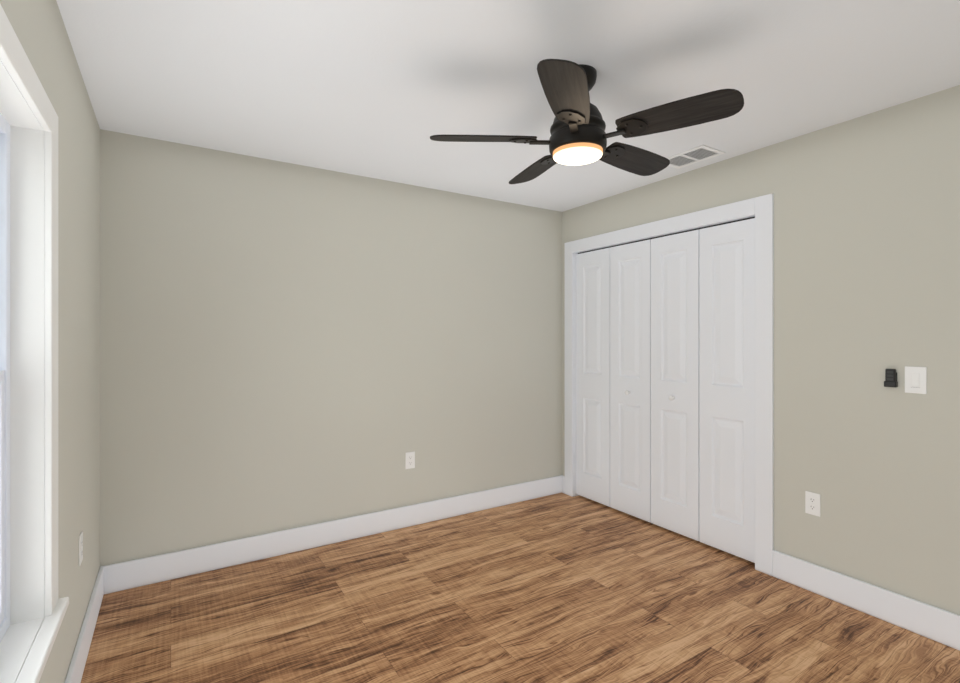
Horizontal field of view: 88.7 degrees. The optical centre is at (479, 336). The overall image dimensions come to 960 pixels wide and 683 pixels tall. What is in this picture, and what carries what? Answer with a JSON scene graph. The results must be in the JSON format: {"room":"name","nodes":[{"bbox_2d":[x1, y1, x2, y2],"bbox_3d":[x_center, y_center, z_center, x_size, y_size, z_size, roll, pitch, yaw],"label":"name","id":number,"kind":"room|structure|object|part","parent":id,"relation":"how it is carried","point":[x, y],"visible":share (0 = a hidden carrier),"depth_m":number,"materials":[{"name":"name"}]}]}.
{"room":"empty bedroom","nodes":[
{"label":"empty bedroom","id":0,"kind":"room"},
{"bbox_2d":[0,0,99,682],"bbox_3d":[-1.068,0.130,0.976,0.140,2.440,3.690,0,0,-32],"label":"wall","id":1,"kind":"structure","parent":0,"point":[38,26],"depth_m":1.87,"materials":[{"name":"beige paint"}]},
{"bbox_2d":[0,4,68,682],"bbox_3d":[-1.060,0.082,1.002,0.182,1.537,1.195,0,0,-32],"label":"window unit","id":2,"kind":"structure","parent":1,"relation":"in","point":[4,375],"depth_m":1.41,"materials":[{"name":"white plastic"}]},
{"bbox_2d":[79,531,82,565],"bbox_3d":[-1.632,0.865,2.009,0.007,0.118,0.072,0,0,-32],"label":"electrical outlet","id":3,"kind":"object","parent":1,"relation":"attached to","point":[80,547],"visible":1,"depth_m":2.00,"materials":[{"name":"white plastic"}]},
{"bbox_2d":[64,565,107,682],"bbox_3d":[-1.001,1.276,1.018,0.021,0.148,3.690,0,0,-32],"label":"baseboard","id":4,"kind":"structure","parent":1,"relation":"attached to","point":[77,665],"depth_m":2.09,"materials":[{"name":"white wood"}]},
{"bbox_2d":[100,129,561,566],"bbox_3d":[-0.371,0.130,3.678,4.200,2.440,0.140,0,0,-32],"label":"wall","id":5,"kind":"structure","parent":0,"point":[284,346],"depth_m":3.12,"materials":[{"name":"beige paint"}]},
{"bbox_2d":[101,475,564,593],"bbox_3d":[-0.618,1.276,3.422,3.170,0.148,0.030,0,0,-32],"label":"baseboard","id":6,"kind":"structure","parent":5,"relation":"attached to","point":[131,574],"depth_m":3.12,"materials":[{"name":"white wood"}]},
{"bbox_2d":[406,451,414,468],"bbox_3d":[-0.498,0.882,3.511,0.072,0.118,0.007,0,0,-32],"label":"electrical outlet","id":7,"kind":"object","parent":5,"relation":"attached to","point":[410,460],"visible":1,"depth_m":3.51,"materials":[{"name":"white plastic"}]},
{"bbox_2d":[56,0,959,211],"bbox_3d":[0.649,-1.150,2.058,4.200,0.120,3.970,0,0,-32],"label":"ceiling","id":8,"kind":"structure","parent":0,"point":[382,89],"depth_m":2.02,"materials":[{"name":"white paint"}]},
{"bbox_2d":[430,59,743,183],"bbox_3d":[0.427,-0.915,2.070,1.151,0.350,1.172,0,0,-32],"label":"fan","id":9,"kind":"object","parent":8,"relation":"hanging from","point":[579,136],"visible":1,"depth_m":1.91,"materials":[{"name":"brown metal"}]},
{"bbox_3d":[0.012,-0.820,2.030,0.437,0.044,0.153,0,0,-2],"label":"blade","id":10,"kind":"part","parent":9,"relation":"part of","materials":[{"name":"brown wood"}]},
{"bbox_3d":[0.215,-0.814,2.036,0.190,0.030,0.102,0,0,-2],"label":"arm","id":11,"kind":"part","parent":9,"relation":"part of"},
{"bbox_3d":[0.274,-0.820,2.411,0.153,0.044,0.437,0,0,-19],"label":"blade","id":12,"kind":"part","parent":9,"relation":"part of","materials":[{"name":"brown wood"}]},
{"bbox_3d":[0.343,-0.814,2.219,0.102,0.030,0.190,0,0,-19],"label":"arm","id":13,"kind":"part","parent":9,"relation":"part of"},
{"bbox_3d":[0.294,-0.820,1.663,0.153,0.044,0.437,0,0,16],"label":"blade","id":14,"kind":"part","parent":9,"relation":"part of","materials":[{"name":"brown wood"}]},
{"bbox_3d":[0.350,-0.814,1.858,0.102,0.030,0.190,0,0,16],"label":"arm","id":15,"kind":"part","parent":9,"relation":"part of"},
{"bbox_3d":[0.557,-0.814,2.154,0.190,0.030,0.102,0,0,-37],"label":"arm","id":16,"kind":"part","parent":9,"relation":"part of"},
{"bbox_3d":[0.561,-0.814,1.931,0.190,0.030,0.102,0,0,34],"label":"arm","id":17,"kind":"part","parent":9,"relation":"part of"},
{"bbox_3d":[0.718,-0.820,2.279,0.437,0.044,0.153,0,0,-38],"label":"blade","id":18,"kind":"part","parent":9,"relation":"part of","materials":[{"name":"brown wood"}]},
{"bbox_3d":[0.730,-0.820,1.817,0.437,0.044,0.153,0,0,34],"label":"blade","id":19,"kind":"part","parent":9,"relation":"part of","materials":[{"name":"brown wood"}]},
{"bbox_2d":[667,145,724,168],"bbox_3d":[1.270,-1.086,2.974,0.220,0.008,0.320,0,0,-32],"label":"ceiling vent","id":20,"kind":"object","parent":8,"relation":"in","point":[691,156],"visible":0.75,"depth_m":2.95,"materials":[{"name":"white metal"}]},
{"bbox_2d":[81,493,959,682],"bbox_3d":[0.649,1.410,2.058,4.200,0.120,3.970,0,0,-32],"label":"floor","id":21,"kind":"structure","parent":0,"point":[560,588],"depth_m":2.35,"materials":[{"name":"laminate"}]},
{"bbox_2d":[562,85,959,614],"bbox_3d":[2.063,0.130,2.947,0.860,2.440,3.690,0,0,-32],"label":"wall","id":22,"kind":"structure","parent":0,"point":[866,250],"depth_m":2.42,"materials":[{"name":"beige paint"}]},
{"bbox_2d":[576,218,754,562],"bbox_3d":[1.220,0.315,3.519,0.070,2.030,1.524,0,0,-32],"label":"closet bifold doors","id":23,"kind":"structure","parent":22,"relation":"in","point":[665,381],"depth_m":3.36,"materials":[{"name":"white wood"}]},
{"bbox_2d":[565,194,773,575],"bbox_3d":[1.254,0.270,3.540,0.158,2.160,1.727,0,0,-32],"label":"trim","id":24,"kind":"structure","parent":22,"relation":"attached to","point":[760,209],"depth_m":2.84,"materials":[{"name":"white wood"}]},
{"bbox_2d":[805,491,819,516],"bbox_3d":[1.766,0.885,2.606,0.007,0.118,0.072,0,0,-32],"label":"electrical outlet","id":25,"kind":"object","parent":22,"relation":"attached to","point":[812,503],"visible":1,"depth_m":2.60,"materials":[{"name":"white plastic"}]},
{"bbox_2d":[773,550,959,650],"bbox_3d":[2.155,1.276,1.974,0.020,0.148,1.884,0,0,-32],"label":"baseboard","id":26,"kind":"structure","parent":22,"relation":"attached to","point":[939,625],"depth_m":2.37,"materials":[{"name":"white wood"}]},
{"bbox_2d":[884,369,897,386],"bbox_3d":[1.937,0.193,2.315,0.026,0.086,0.048,0,0,-32],"label":"cradle","id":27,"kind":"object","parent":22,"relation":"attached to","point":[890,378],"visible":1,"depth_m":2.31,"materials":[{"name":"black plastic"}]},
{"bbox_2d":[905,366,926,393],"bbox_3d":[1.991,0.197,2.245,0.010,0.122,0.078,0,0,-32],"label":"light switch","id":28,"kind":"object","parent":22,"relation":"attached to","point":[915,379],"visible":1,"depth_m":2.24,"materials":[{"name":"white plastic"}]}
]}

